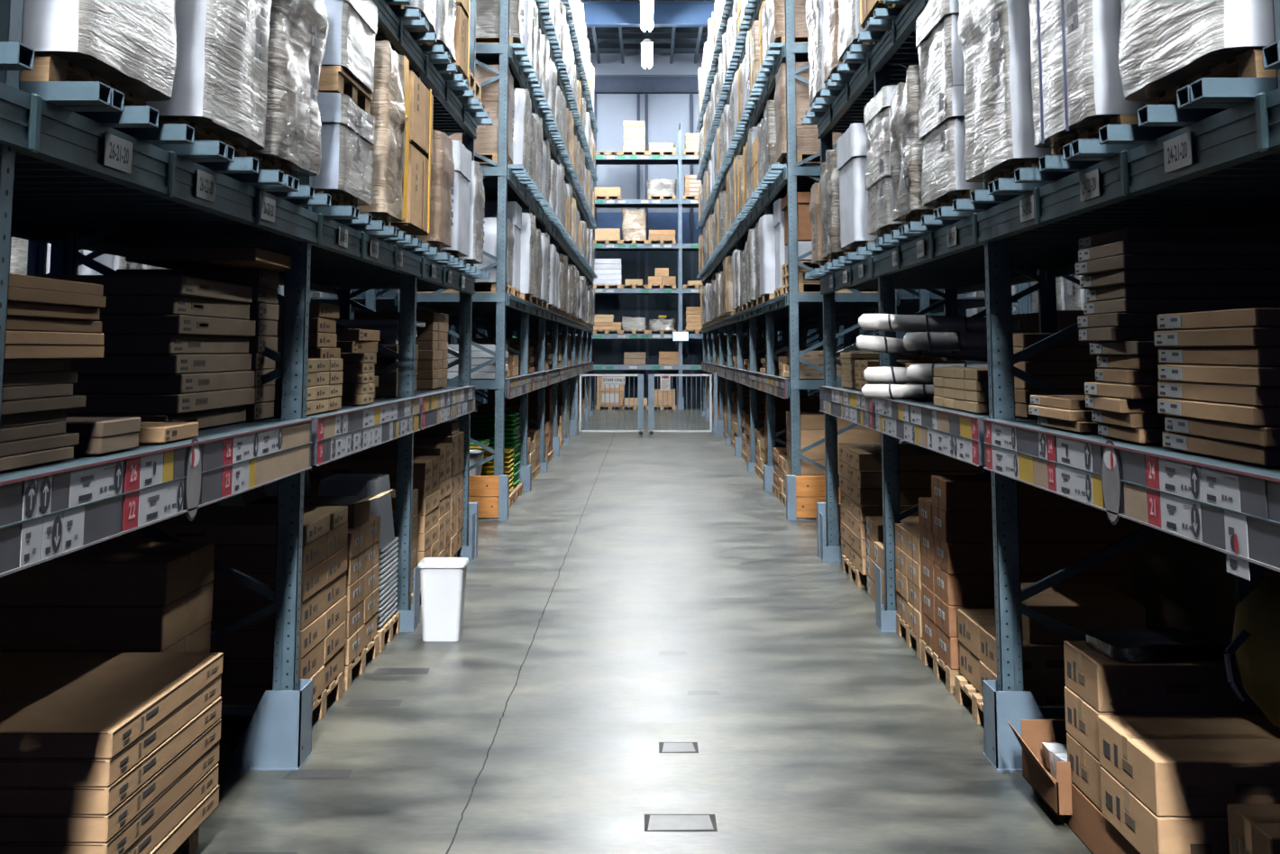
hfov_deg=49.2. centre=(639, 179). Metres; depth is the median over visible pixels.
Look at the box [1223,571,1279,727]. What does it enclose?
shopping bag
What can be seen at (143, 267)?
load
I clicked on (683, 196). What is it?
wooden pallet
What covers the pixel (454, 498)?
cardboard box
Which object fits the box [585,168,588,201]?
load
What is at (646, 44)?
ceiling lamp
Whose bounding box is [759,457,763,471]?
carton
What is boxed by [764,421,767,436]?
carton
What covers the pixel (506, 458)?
plastic tray
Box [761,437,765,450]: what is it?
carton
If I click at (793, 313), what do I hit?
rack
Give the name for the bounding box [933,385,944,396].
flat box
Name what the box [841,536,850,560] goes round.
cardboard box
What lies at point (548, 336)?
cartons
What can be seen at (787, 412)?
carton
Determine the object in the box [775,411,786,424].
carton
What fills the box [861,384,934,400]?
roll
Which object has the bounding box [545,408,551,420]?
carton
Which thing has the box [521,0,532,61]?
load
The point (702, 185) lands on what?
load
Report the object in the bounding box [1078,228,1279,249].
cardboard box
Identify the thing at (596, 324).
cardboard box
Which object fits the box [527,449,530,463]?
carton
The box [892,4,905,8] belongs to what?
wooden pallet
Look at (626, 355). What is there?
cardboard box
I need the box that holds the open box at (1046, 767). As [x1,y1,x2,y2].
[1007,719,1072,815]
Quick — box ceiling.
[579,0,715,47]
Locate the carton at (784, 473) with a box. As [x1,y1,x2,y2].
[782,469,787,483]
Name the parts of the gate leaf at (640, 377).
hinge post, rail, rail, meeting post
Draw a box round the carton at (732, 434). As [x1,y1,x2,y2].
[731,430,734,441]
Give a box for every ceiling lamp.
[640,0,653,31]
[641,38,652,68]
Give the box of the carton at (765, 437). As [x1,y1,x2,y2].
[764,434,767,449]
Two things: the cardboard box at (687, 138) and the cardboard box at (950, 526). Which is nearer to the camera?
the cardboard box at (950, 526)
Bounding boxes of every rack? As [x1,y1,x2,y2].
[0,0,493,769]
[276,0,598,520]
[484,122,778,409]
[695,0,1028,520]
[801,0,1279,771]
[1027,282,1032,312]
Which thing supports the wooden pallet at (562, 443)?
on the floor
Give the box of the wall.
[350,53,987,405]
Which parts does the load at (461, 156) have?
lid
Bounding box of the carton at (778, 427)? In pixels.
[775,424,786,438]
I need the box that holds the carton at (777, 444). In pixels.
[775,438,786,447]
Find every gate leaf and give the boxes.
[579,374,643,434]
[648,374,712,434]
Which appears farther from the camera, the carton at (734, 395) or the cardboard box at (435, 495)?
the carton at (734, 395)
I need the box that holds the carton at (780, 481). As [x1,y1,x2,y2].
[777,477,783,492]
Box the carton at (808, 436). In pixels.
[789,427,881,444]
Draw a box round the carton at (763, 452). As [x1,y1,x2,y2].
[762,448,765,461]
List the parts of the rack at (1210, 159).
slot number plate, slot number plate, slot number plate, slot number plate, slot number plate, slot number plate, slot number plate, slot number plate, slot number plate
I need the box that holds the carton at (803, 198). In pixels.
[780,192,811,246]
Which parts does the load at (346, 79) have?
lid, lid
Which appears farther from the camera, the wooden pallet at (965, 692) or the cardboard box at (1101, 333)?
the wooden pallet at (965, 692)
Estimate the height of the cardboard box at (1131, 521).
0.329 m
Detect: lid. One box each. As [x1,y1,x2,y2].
[469,438,489,446]
[469,442,489,448]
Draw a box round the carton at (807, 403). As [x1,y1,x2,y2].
[766,396,820,411]
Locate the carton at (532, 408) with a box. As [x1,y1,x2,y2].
[476,404,537,414]
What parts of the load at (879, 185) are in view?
lid, lid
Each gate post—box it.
[575,374,579,434]
[712,372,717,434]
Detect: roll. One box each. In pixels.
[855,335,987,361]
[858,313,1019,332]
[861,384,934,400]
[864,365,933,383]
[903,330,1028,351]
[905,363,987,383]
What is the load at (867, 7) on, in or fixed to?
on the wooden pallet at (887, 5)
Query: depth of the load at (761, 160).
16.49 m
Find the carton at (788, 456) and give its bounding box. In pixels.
[786,454,790,469]
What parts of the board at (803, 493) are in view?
corner plate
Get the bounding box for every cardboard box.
[0,541,214,606]
[0,581,213,651]
[0,621,210,652]
[102,534,121,541]
[107,532,327,573]
[198,501,217,508]
[210,585,326,630]
[210,612,325,658]
[211,558,327,601]
[219,665,324,704]
[220,638,324,686]
[241,484,392,528]
[309,458,432,480]
[310,475,432,497]
[310,488,418,516]
[310,493,395,521]
[322,645,344,689]
[323,594,346,637]
[323,620,346,664]
[325,545,347,584]
[325,570,346,610]
[326,521,347,557]
[339,455,439,475]
[343,624,364,665]
[344,599,364,638]
[345,574,365,612]
[346,548,365,585]
[347,523,366,558]
[349,445,446,465]
[362,514,380,548]
[362,611,377,647]
[363,586,378,623]
[364,562,378,597]
[365,539,379,572]
[378,442,452,462]
[381,344,418,359]
[385,433,457,456]
[411,513,418,541]
[411,538,418,567]
[411,564,416,593]
[414,374,416,390]
[415,359,417,374]
[416,545,430,566]
[417,493,432,515]
[417,511,431,533]
[417,528,431,551]
[430,522,438,543]
[430,539,438,557]
[431,472,438,493]
[431,488,439,509]
[431,506,438,526]
[437,513,445,536]
[437,548,445,557]
[438,462,446,483]
[438,479,446,500]
[438,496,445,518]
[438,531,444,553]
[444,526,450,548]
[444,543,449,557]
[445,459,451,479]
[445,475,451,496]
[445,493,450,512]
[445,509,450,530]
[449,512,457,537]
[449,532,457,557]
[450,473,457,496]
[450,493,457,517]
[451,453,458,476]
[455,431,464,452]
[457,450,464,472]
[457,469,463,491]
[457,488,463,511]
[457,508,463,531]
[457,528,462,550]
[593,321,621,326]
[593,326,621,329]
[594,187,621,197]
[594,228,620,241]
[594,314,613,319]
[594,318,613,321]
[596,375,623,390]
[596,390,623,405]
[622,397,647,405]
[623,120,644,127]
[623,127,645,136]
[623,133,644,139]
[623,139,645,148]
[623,146,644,154]
[623,352,646,358]
[623,358,645,365]
[625,279,642,284]
[648,235,675,241]
[648,276,661,284]
[649,229,675,235]
[654,267,668,276]
[654,388,675,405]
[658,351,678,357]
[658,357,678,365]
[661,276,676,284]
[684,174,697,182]
[684,179,701,184]
[684,182,701,190]
[684,187,699,192]
[684,192,698,197]
[685,133,699,137]
[685,137,699,140]
[685,140,698,146]
[685,144,698,147]
[685,147,699,154]
[685,306,700,310]
[685,310,700,314]
[685,314,700,318]
[685,318,700,322]
[685,321,702,326]
[685,326,702,329]
[686,280,702,284]
[839,442,923,463]
[839,458,850,478]
[839,474,850,495]
[840,489,850,511]
[840,520,850,544]
[841,504,850,528]
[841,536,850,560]
[848,448,986,470]
[848,465,982,487]
[849,481,932,504]
[850,497,918,522]
[850,513,866,539]
[850,530,867,557]
[850,547,867,575]
[866,516,918,541]
[866,535,875,561]
[866,554,876,581]
[867,574,875,601]
[874,541,884,571]
[881,569,884,594]
[881,592,884,604]
[895,522,920,553]
[895,545,906,575]
[895,567,908,601]
[896,591,907,622]
[905,530,921,563]
[906,554,922,588]
[907,577,923,612]
[907,601,923,638]
[918,497,932,532]
[920,525,934,563]
[920,553,934,592]
[921,582,935,622]
[922,612,936,652]
[931,475,1104,511]
[932,504,1128,542]
[933,534,1132,574]
[934,564,1132,605]
[934,594,994,637]
[935,624,959,668]
[957,608,995,658]
[959,640,980,691]
[978,625,1065,681]
[978,659,1066,718]
[993,582,1146,643]
[1012,313,1026,331]
[1026,310,1084,332]
[1063,640,1262,712]
[1064,685,1264,759]
[1066,731,1102,810]
[1069,781,1140,853]
[1074,254,1279,274]
[1077,312,1175,328]
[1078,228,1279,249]
[1078,240,1279,262]
[1078,327,1159,341]
[1079,269,1279,288]
[1083,298,1279,315]
[1084,382,1159,399]
[1085,394,1158,413]
[1086,283,1279,301]
[1089,340,1184,355]
[1091,409,1165,428]
[1095,368,1161,383]
[1097,355,1160,369]
[1097,422,1165,443]
[1097,714,1279,816]
[1100,765,1229,853]
[1128,519,1203,548]
[1202,545,1277,573]
[1203,548,1273,628]
[1206,615,1233,640]
[1226,804,1279,853]
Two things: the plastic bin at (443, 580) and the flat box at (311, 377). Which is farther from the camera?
the plastic bin at (443, 580)
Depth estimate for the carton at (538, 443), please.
18.96 m
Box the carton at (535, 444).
[534,441,537,455]
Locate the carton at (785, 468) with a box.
[783,457,787,472]
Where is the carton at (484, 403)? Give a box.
[481,402,545,411]
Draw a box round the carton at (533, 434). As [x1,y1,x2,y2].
[469,429,537,443]
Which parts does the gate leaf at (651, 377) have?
meeting post, rail, rail, hinge post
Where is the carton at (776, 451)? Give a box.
[772,447,786,463]
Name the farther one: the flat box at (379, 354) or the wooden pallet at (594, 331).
the wooden pallet at (594, 331)
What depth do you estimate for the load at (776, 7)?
14.59 m
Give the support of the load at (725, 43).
on the wooden pallet
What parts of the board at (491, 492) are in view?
corner plate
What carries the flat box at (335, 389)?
on the flat box at (334, 403)
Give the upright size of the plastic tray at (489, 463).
0.050 m
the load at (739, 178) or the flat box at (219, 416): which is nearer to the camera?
the flat box at (219, 416)
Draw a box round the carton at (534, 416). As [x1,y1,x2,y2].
[515,414,537,423]
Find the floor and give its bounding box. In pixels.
[193,405,1093,853]
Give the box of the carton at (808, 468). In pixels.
[800,459,839,475]
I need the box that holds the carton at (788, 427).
[786,425,789,440]
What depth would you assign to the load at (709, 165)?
30.06 m
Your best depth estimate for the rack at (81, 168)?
5.48 m
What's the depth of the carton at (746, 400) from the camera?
22.27 m
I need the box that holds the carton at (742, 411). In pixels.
[740,410,765,419]
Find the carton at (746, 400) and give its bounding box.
[743,397,765,406]
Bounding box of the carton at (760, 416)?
[745,412,765,425]
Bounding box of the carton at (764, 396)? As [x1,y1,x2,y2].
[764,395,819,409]
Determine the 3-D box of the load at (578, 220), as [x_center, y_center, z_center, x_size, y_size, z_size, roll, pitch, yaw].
[-1.767,0.983,27.484,1.142,0.786,0.750,0,-7,1]
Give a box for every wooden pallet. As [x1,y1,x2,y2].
[19,53,146,105]
[158,117,246,156]
[173,825,199,853]
[219,671,343,740]
[246,154,298,178]
[314,189,356,207]
[341,634,378,690]
[358,210,390,226]
[376,612,400,652]
[387,4,403,9]
[390,225,416,237]
[396,282,512,293]
[403,8,426,44]
[411,587,420,603]
[421,42,434,45]
[422,240,441,252]
[423,287,521,297]
[440,249,458,257]
[457,82,481,102]
[459,258,474,265]
[466,68,481,100]
[474,153,513,164]
[475,36,519,56]
[508,490,516,507]
[511,482,523,499]
[520,292,530,301]
[530,296,536,304]
[531,468,535,480]
[534,464,539,476]
[536,299,541,306]
[541,301,547,308]
[548,449,553,460]
[559,438,564,447]
[593,239,621,243]
[593,284,621,288]
[593,329,621,333]
[594,195,621,199]
[595,150,621,155]
[595,405,623,409]
[620,150,648,155]
[620,239,648,243]
[620,329,648,333]
[621,283,648,288]
[621,403,648,409]
[648,150,675,155]
[648,195,676,199]
[648,239,676,243]
[648,283,676,288]
[648,329,676,333]
[654,404,676,409]
[682,150,699,155]
[682,195,698,199]
[682,283,702,288]
[682,329,707,333]
[740,449,745,458]
[742,303,748,310]
[744,453,749,463]
[752,299,758,306]
[754,464,759,475]
[758,296,764,304]
[758,468,763,480]
[764,292,774,301]
[772,482,778,497]
[774,286,871,297]
[777,488,786,506]
[778,36,808,43]
[780,152,820,164]
[781,260,819,275]
[782,271,819,285]
[782,282,897,293]
[830,251,850,262]
[839,72,855,73]
[841,554,867,586]
[850,240,874,252]
[869,4,892,31]
[877,223,905,237]
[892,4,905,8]
[896,613,923,658]
[905,210,933,224]
[921,640,962,693]
[933,189,974,209]
[954,675,1065,723]
[984,158,1039,189]
[1051,114,1138,155]
[1145,47,1277,105]
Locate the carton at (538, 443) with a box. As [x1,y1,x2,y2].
[537,440,539,453]
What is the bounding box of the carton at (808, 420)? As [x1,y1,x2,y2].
[789,412,869,429]
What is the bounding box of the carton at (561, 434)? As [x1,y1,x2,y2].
[557,429,563,440]
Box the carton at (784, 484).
[783,481,786,494]
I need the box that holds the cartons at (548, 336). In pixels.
[528,333,775,434]
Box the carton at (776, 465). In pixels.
[774,460,779,475]
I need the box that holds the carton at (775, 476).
[773,471,779,487]
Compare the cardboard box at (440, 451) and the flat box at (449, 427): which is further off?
the flat box at (449, 427)
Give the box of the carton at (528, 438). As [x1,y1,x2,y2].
[517,437,530,451]
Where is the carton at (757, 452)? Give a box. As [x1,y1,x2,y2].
[755,446,760,458]
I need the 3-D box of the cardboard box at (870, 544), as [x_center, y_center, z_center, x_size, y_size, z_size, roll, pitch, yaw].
[1.853,2.484,9.359,0.602,0.129,0.496,0,-7,1]
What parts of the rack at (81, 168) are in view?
slot number plate, slot number plate, slot number plate, slot number plate, slot number plate, slot number plate, slot number plate, slot number plate, slot number plate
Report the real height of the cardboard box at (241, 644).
0.116 m
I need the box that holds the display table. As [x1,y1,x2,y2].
[335,319,425,344]
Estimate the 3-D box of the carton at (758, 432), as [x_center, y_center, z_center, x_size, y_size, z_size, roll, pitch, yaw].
[2.023,3.427,18.762,0.901,0.119,0.746,0,-7,-1]
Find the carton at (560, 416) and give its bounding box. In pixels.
[557,413,562,423]
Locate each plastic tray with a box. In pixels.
[469,429,519,437]
[470,411,519,419]
[470,416,521,423]
[470,420,519,428]
[470,425,521,432]
[470,434,521,441]
[480,466,513,475]
[481,462,513,470]
[482,457,513,466]
[483,453,513,461]
[484,448,513,456]
[487,438,519,446]
[488,442,521,448]
[510,451,520,457]
[510,460,520,466]
[510,469,520,476]
[510,478,520,485]
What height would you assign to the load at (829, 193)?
0.779 m
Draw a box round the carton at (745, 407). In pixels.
[743,406,765,410]
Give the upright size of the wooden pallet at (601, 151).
0.110 m
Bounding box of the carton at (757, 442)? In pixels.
[755,438,760,449]
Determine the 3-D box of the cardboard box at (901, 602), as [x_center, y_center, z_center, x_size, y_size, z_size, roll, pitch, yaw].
[1.917,2.477,8.084,0.802,0.129,0.366,0,-7,0]
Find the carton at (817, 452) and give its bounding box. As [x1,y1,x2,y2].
[789,441,840,459]
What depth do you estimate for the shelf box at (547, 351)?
21.03 m
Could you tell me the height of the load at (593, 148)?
0.826 m
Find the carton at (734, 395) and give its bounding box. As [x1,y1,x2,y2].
[731,392,767,401]
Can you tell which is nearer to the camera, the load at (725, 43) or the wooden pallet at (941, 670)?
the wooden pallet at (941, 670)
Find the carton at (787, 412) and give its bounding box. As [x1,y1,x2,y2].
[786,411,823,426]
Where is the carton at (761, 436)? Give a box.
[759,435,764,447]
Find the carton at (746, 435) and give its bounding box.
[745,433,749,445]
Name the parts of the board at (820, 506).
corner plate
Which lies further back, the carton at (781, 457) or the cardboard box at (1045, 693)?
the carton at (781, 457)
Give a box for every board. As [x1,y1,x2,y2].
[468,475,508,520]
[468,502,478,557]
[786,475,841,520]
[816,502,841,557]
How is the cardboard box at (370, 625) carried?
on the wooden pallet at (358, 665)
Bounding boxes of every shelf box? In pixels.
[457,338,520,345]
[457,345,520,352]
[507,354,518,365]
[507,361,512,369]
[507,369,512,376]
[511,365,518,375]
[528,339,561,347]
[528,343,550,348]
[528,346,533,351]
[528,351,532,356]
[528,356,533,362]
[528,366,534,373]
[532,348,549,353]
[532,353,552,358]
[532,354,546,362]
[546,358,552,364]
[549,347,561,353]
[557,353,562,360]
[557,360,562,367]
[731,348,748,355]
[732,342,783,348]
[749,346,766,352]
[749,352,766,358]
[749,364,761,371]
[759,367,765,373]
[774,346,838,351]
[774,351,789,356]
[774,363,778,368]
[774,368,779,374]
[778,356,789,363]
[778,363,789,369]
[779,369,785,376]
[784,370,789,377]
[785,365,789,371]
[799,350,873,359]
[799,359,841,369]
[799,369,841,378]
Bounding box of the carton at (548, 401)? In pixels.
[490,397,551,409]
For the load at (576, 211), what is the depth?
26.70 m
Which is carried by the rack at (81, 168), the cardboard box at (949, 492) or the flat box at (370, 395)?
the flat box at (370, 395)
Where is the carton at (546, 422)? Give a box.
[545,420,548,434]
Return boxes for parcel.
[593,279,621,284]
[594,258,621,264]
[594,264,621,270]
[594,269,621,274]
[594,274,621,280]
[784,240,812,263]
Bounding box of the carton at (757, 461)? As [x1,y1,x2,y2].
[755,455,759,467]
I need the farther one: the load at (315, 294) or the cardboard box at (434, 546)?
the load at (315, 294)
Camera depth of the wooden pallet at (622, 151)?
40.35 m
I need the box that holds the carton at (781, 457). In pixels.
[778,455,786,468]
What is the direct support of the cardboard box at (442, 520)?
on the cardboard box at (441, 538)
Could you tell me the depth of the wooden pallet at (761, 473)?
18.16 m
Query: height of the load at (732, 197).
0.916 m
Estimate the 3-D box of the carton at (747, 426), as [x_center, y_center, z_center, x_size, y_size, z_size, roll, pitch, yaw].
[2.035,3.703,20.674,0.901,0.152,0.716,0,-7,0]
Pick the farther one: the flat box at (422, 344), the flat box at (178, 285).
the flat box at (422, 344)
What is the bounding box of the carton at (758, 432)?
[754,428,764,439]
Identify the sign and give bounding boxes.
[603,375,625,383]
[660,374,670,390]
[673,331,688,340]
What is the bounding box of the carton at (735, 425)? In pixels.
[732,421,737,433]
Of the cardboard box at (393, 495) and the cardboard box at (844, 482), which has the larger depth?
the cardboard box at (844, 482)
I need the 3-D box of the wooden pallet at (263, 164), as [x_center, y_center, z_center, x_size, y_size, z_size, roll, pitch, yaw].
[-1.933,-0.014,5.327,1.100,0.073,0.640,0,-7,0]
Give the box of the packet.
[1084,626,1235,661]
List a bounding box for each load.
[9,237,28,274]
[21,0,177,100]
[45,243,82,274]
[78,249,114,274]
[112,255,142,270]
[141,264,167,269]
[146,0,271,150]
[246,0,329,176]
[280,284,283,295]
[310,291,319,297]
[312,0,377,205]
[319,292,329,297]
[356,39,409,221]
[390,70,433,235]
[403,0,436,32]
[417,129,454,246]
[434,0,456,62]
[440,139,471,256]
[448,64,514,162]
[450,0,470,79]
[458,160,484,264]
[474,217,514,285]
[475,0,524,43]
[484,201,521,289]
[512,88,531,174]
[520,212,536,295]
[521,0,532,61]
[529,113,537,182]
[530,0,538,73]
[530,228,542,298]
[531,113,543,191]
[535,27,543,88]
[536,235,548,301]
[540,232,550,303]
[541,34,548,100]
[541,141,546,197]
[543,140,550,202]
[545,0,554,20]
[547,57,557,120]
[548,159,557,213]
[548,243,556,305]
[551,251,559,307]
[552,0,558,36]
[555,85,561,131]
[555,165,561,219]
[555,261,564,309]
[557,9,561,45]
[557,164,564,224]
[558,1,566,62]
[558,253,566,310]
[559,91,565,140]
[562,181,566,227]
[563,97,566,146]
[563,256,568,312]
[565,21,568,73]
[565,182,572,236]
[565,194,569,233]
[566,108,571,159]
[566,267,571,313]
[567,33,571,80]
[567,264,577,316]
[567,265,575,315]
[569,41,573,87]
[569,110,573,166]
[570,0,575,23]
[571,197,576,242]
[572,64,576,100]
[572,132,575,169]
[574,0,577,28]
[574,136,577,174]
[575,79,578,104]
[575,210,577,244]
[575,270,580,317]
[576,0,579,38]
[576,79,581,116]
[576,140,580,181]
[576,209,579,246]
[576,280,583,318]
[577,0,580,46]
[578,219,581,251]
[578,279,584,319]
[579,2,584,63]
[579,154,584,191]
[579,275,585,319]
[580,98,583,122]
[580,148,585,191]
[580,220,586,256]
[581,97,585,129]
[581,221,584,254]
[583,27,585,65]
[583,284,588,321]
[584,22,586,74]
[584,98,585,135]
[584,166,585,197]
[585,38,589,85]
[585,111,590,147]
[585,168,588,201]
[585,221,587,260]
[586,169,590,206]
[586,228,590,263]
[586,290,590,322]
[587,284,593,324]
[587,288,593,323]
[588,52,590,93]
[589,171,591,207]
[589,228,593,269]
[590,63,592,100]
[590,132,593,156]
[590,178,593,212]
[591,64,594,105]
[592,66,594,109]
[592,137,594,164]
[592,192,594,217]
[592,290,594,325]
[593,191,594,217]
[593,243,594,270]
[594,139,595,170]
[621,208,646,241]
[621,316,647,329]
[646,178,676,199]
[647,142,675,154]
[648,318,675,329]
[697,67,702,122]
[698,184,702,221]
[698,235,700,272]
[699,68,702,109]
[699,130,701,164]
[699,234,703,270]
[699,285,705,324]
[700,127,703,160]
[700,192,702,214]
[701,58,703,100]
[701,235,703,267]
[702,184,703,212]
[702,224,706,265]
[702,293,705,323]
[703,41,707,92]
[703,114,705,150]
[703,171,705,207]
[703,293,707,322]
[704,105,708,147]
[704,171,707,206]
[704,228,707,263]
[704,283,711,321]
[705,43,708,80]
[706,100,711,135]
[706,172,708,201]
[706,219,709,260]
[706,284,712,321]
[707,18,711,74]
[707,160,712,197]
[708,25,712,68]
[708,214,713,256]
[708,284,713,319]
[710,11,715,60]
[710,83,714,125]
[711,142,714,187]
[711,279,715,319]
[712,213,714,251]
[713,73,719,115]
[713,136,715,181]
[713,201,717,248]
[713,279,718,318]
[714,0,718,39]
[714,272,720,317]
[715,128,718,179]
[715,198,720,244]
[716,274,721,316]
[717,0,721,27]
[717,52,722,97]
[717,127,721,173]
[718,190,725,242]
[719,112,723,164]
[719,271,725,315]
[720,52,723,94]
[721,0,723,19]
[722,31,727,81]
[722,104,730,159]
[722,200,726,236]
[722,258,727,313]
[724,195,727,231]
[724,256,735,312]
[725,170,731,230]
[726,17,731,70]
[727,107,731,146]
[729,17,733,55]
[729,82,734,140]
[730,166,734,225]
[731,249,743,309]
[732,0,738,45]
[732,155,742,219]
[733,70,739,130]
[734,251,742,307]
[735,157,743,215]
[737,0,743,36]
[737,63,743,124]
[739,249,746,305]
[740,0,749,20]
[741,54,747,109]
[742,141,749,207]
[744,241,752,303]
[745,28,751,100]
[747,127,757,197]
[747,228,758,301]
[749,19,759,91]
[751,137,758,191]
[753,221,764,298]
[756,118,765,182]
[758,0,765,67]
[758,214,775,295]
[761,0,769,61]
[762,100,780,175]
[768,0,808,43]
[773,198,819,289]
[774,61,842,163]
[804,0,825,106]
[808,182,830,264]
[819,149,850,258]
[822,0,843,82]
[837,0,869,62]
[837,122,877,248]
[859,0,886,28]
[863,84,905,235]
[888,64,933,220]
[915,0,982,207]
[958,0,1051,182]
[965,292,978,316]
[976,291,985,317]
[1011,284,1015,311]
[1028,0,1145,147]
[1030,281,1038,312]
[1055,275,1065,310]
[1063,274,1085,310]
[1083,274,1087,302]
[1118,0,1274,100]
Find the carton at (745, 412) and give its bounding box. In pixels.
[743,411,765,420]
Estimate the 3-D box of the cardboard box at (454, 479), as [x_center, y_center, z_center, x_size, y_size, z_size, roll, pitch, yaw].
[-1.857,2.325,10.626,0.901,0.149,0.316,0,-7,0]
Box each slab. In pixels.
[418,344,507,350]
[446,357,507,365]
[447,364,508,372]
[447,371,507,378]
[448,351,508,357]
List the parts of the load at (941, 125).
lid, lid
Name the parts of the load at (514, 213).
lid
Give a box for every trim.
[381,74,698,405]
[579,1,714,27]
[586,0,707,63]
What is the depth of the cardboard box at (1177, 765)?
4.11 m
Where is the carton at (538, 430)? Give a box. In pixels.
[517,428,539,441]
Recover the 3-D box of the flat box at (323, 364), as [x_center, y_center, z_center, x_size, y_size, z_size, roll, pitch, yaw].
[-1.696,0.864,6.487,0.451,0.060,0.275,0,-7,0]
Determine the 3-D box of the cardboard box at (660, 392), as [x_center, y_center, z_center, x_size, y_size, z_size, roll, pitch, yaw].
[0.629,6.238,40.015,0.740,0.446,0.700,0,-7,0]
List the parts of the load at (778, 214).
lid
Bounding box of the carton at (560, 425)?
[557,421,563,432]
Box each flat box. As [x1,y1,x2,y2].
[0,408,66,428]
[0,420,66,442]
[0,432,79,457]
[0,446,73,471]
[0,651,223,758]
[0,674,221,786]
[0,695,222,814]
[0,718,221,842]
[0,740,219,853]
[1,394,86,415]
[2,370,77,386]
[2,383,73,401]
[3,358,71,373]
[4,345,104,358]
[5,329,104,345]
[6,316,101,333]
[7,301,100,319]
[8,286,106,307]
[9,273,103,295]
[27,274,252,302]
[64,416,140,438]
[66,387,255,413]
[66,405,246,429]
[70,354,251,374]
[71,432,138,454]
[72,370,255,393]
[78,334,249,354]
[84,314,255,337]
[91,294,249,319]
[116,268,278,288]
[120,512,330,544]
[122,762,219,853]
[125,246,292,270]
[136,421,198,442]
[147,784,219,853]
[196,505,347,529]
[211,352,274,369]
[245,401,274,420]
[246,285,277,304]
[246,302,278,319]
[248,319,277,336]
[248,336,277,352]
[250,368,275,386]
[251,384,274,403]
[273,317,336,333]
[273,386,316,402]
[274,332,337,347]
[274,358,317,373]
[274,372,316,387]
[274,400,315,416]
[276,301,339,319]
[277,347,340,357]
[308,357,342,371]
[313,384,329,400]
[315,371,329,385]
[315,398,329,413]
[316,358,329,372]
[328,396,341,411]
[329,370,343,384]
[329,384,342,397]
[335,329,379,341]
[335,340,377,352]
[339,373,368,383]
[340,352,369,362]
[340,393,368,404]
[341,383,368,393]
[342,362,374,373]
[342,363,368,373]
[354,311,438,321]
[366,393,373,402]
[367,383,374,393]
[368,372,374,383]
[369,352,374,362]
[372,375,378,387]
[374,357,398,370]
[374,370,398,383]
[374,384,397,396]
[375,345,398,357]
[377,340,438,349]
[379,330,438,340]
[413,420,459,435]
[415,320,438,330]
[416,369,438,379]
[416,378,438,389]
[417,350,438,359]
[417,359,438,369]
[436,321,443,331]
[436,368,442,378]
[438,312,443,322]
[438,331,443,340]
[438,340,443,349]
[438,350,442,359]
[438,359,442,368]
[438,377,442,387]
[441,377,447,386]
[442,313,447,322]
[442,350,447,359]
[442,359,447,368]
[442,368,447,377]
[443,322,448,331]
[443,331,447,340]
[443,340,447,349]
[840,352,941,358]
[841,357,941,364]
[841,364,855,370]
[841,369,854,375]
[841,374,855,382]
[841,381,855,388]
[854,359,951,370]
[854,369,861,380]
[855,379,861,390]
[860,360,966,370]
[860,380,877,389]
[861,370,865,380]
[905,363,986,366]
[905,382,933,384]
[932,376,944,386]
[933,366,987,376]
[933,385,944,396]
[933,395,944,406]
[942,367,953,377]
[943,377,953,388]
[943,387,954,398]
[943,397,955,409]
[952,367,987,379]
[952,378,964,389]
[953,388,966,400]
[954,399,967,411]
[964,368,987,380]
[964,379,988,391]
[964,401,988,413]
[965,390,988,402]
[1013,332,1089,347]
[1013,347,1097,360]
[1014,360,1100,374]
[1014,374,1100,389]
[1014,388,1085,403]
[1014,402,1037,418]
[1028,404,1092,420]
[1030,394,1092,410]
[1032,786,1069,824]
[1037,415,1097,432]
[1153,327,1279,347]
[1157,307,1279,330]
[1157,364,1279,386]
[1157,381,1279,406]
[1157,397,1279,426]
[1158,347,1279,365]
[1161,430,1279,466]
[1164,414,1279,447]
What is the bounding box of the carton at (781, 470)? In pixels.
[779,466,783,479]
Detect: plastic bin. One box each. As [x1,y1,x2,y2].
[216,469,311,505]
[317,473,398,554]
[376,606,397,629]
[377,571,397,591]
[377,591,397,612]
[377,596,397,618]
[377,601,397,623]
[378,541,398,559]
[378,546,398,564]
[378,551,398,569]
[378,556,398,575]
[378,561,398,580]
[378,566,397,585]
[378,576,397,596]
[378,581,397,602]
[378,586,397,607]
[417,557,469,640]
[469,448,485,475]
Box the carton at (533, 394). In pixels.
[490,386,551,398]
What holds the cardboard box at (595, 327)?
on the wooden pallet at (594, 331)
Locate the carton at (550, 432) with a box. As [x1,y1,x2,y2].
[548,429,551,441]
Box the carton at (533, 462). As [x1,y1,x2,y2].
[530,459,534,471]
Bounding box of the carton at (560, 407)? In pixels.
[557,404,563,414]
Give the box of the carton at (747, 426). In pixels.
[745,422,764,435]
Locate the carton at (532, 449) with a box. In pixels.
[530,440,534,452]
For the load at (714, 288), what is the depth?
28.09 m
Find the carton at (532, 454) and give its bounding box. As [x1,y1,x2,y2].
[529,449,535,463]
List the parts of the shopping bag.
bag handle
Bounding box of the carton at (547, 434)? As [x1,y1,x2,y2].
[545,431,548,445]
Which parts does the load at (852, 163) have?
lid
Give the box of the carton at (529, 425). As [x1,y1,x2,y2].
[515,423,537,428]
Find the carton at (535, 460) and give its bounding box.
[534,454,537,467]
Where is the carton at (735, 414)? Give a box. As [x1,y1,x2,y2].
[733,411,737,423]
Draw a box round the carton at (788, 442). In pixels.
[786,439,789,455]
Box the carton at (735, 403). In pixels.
[733,402,736,412]

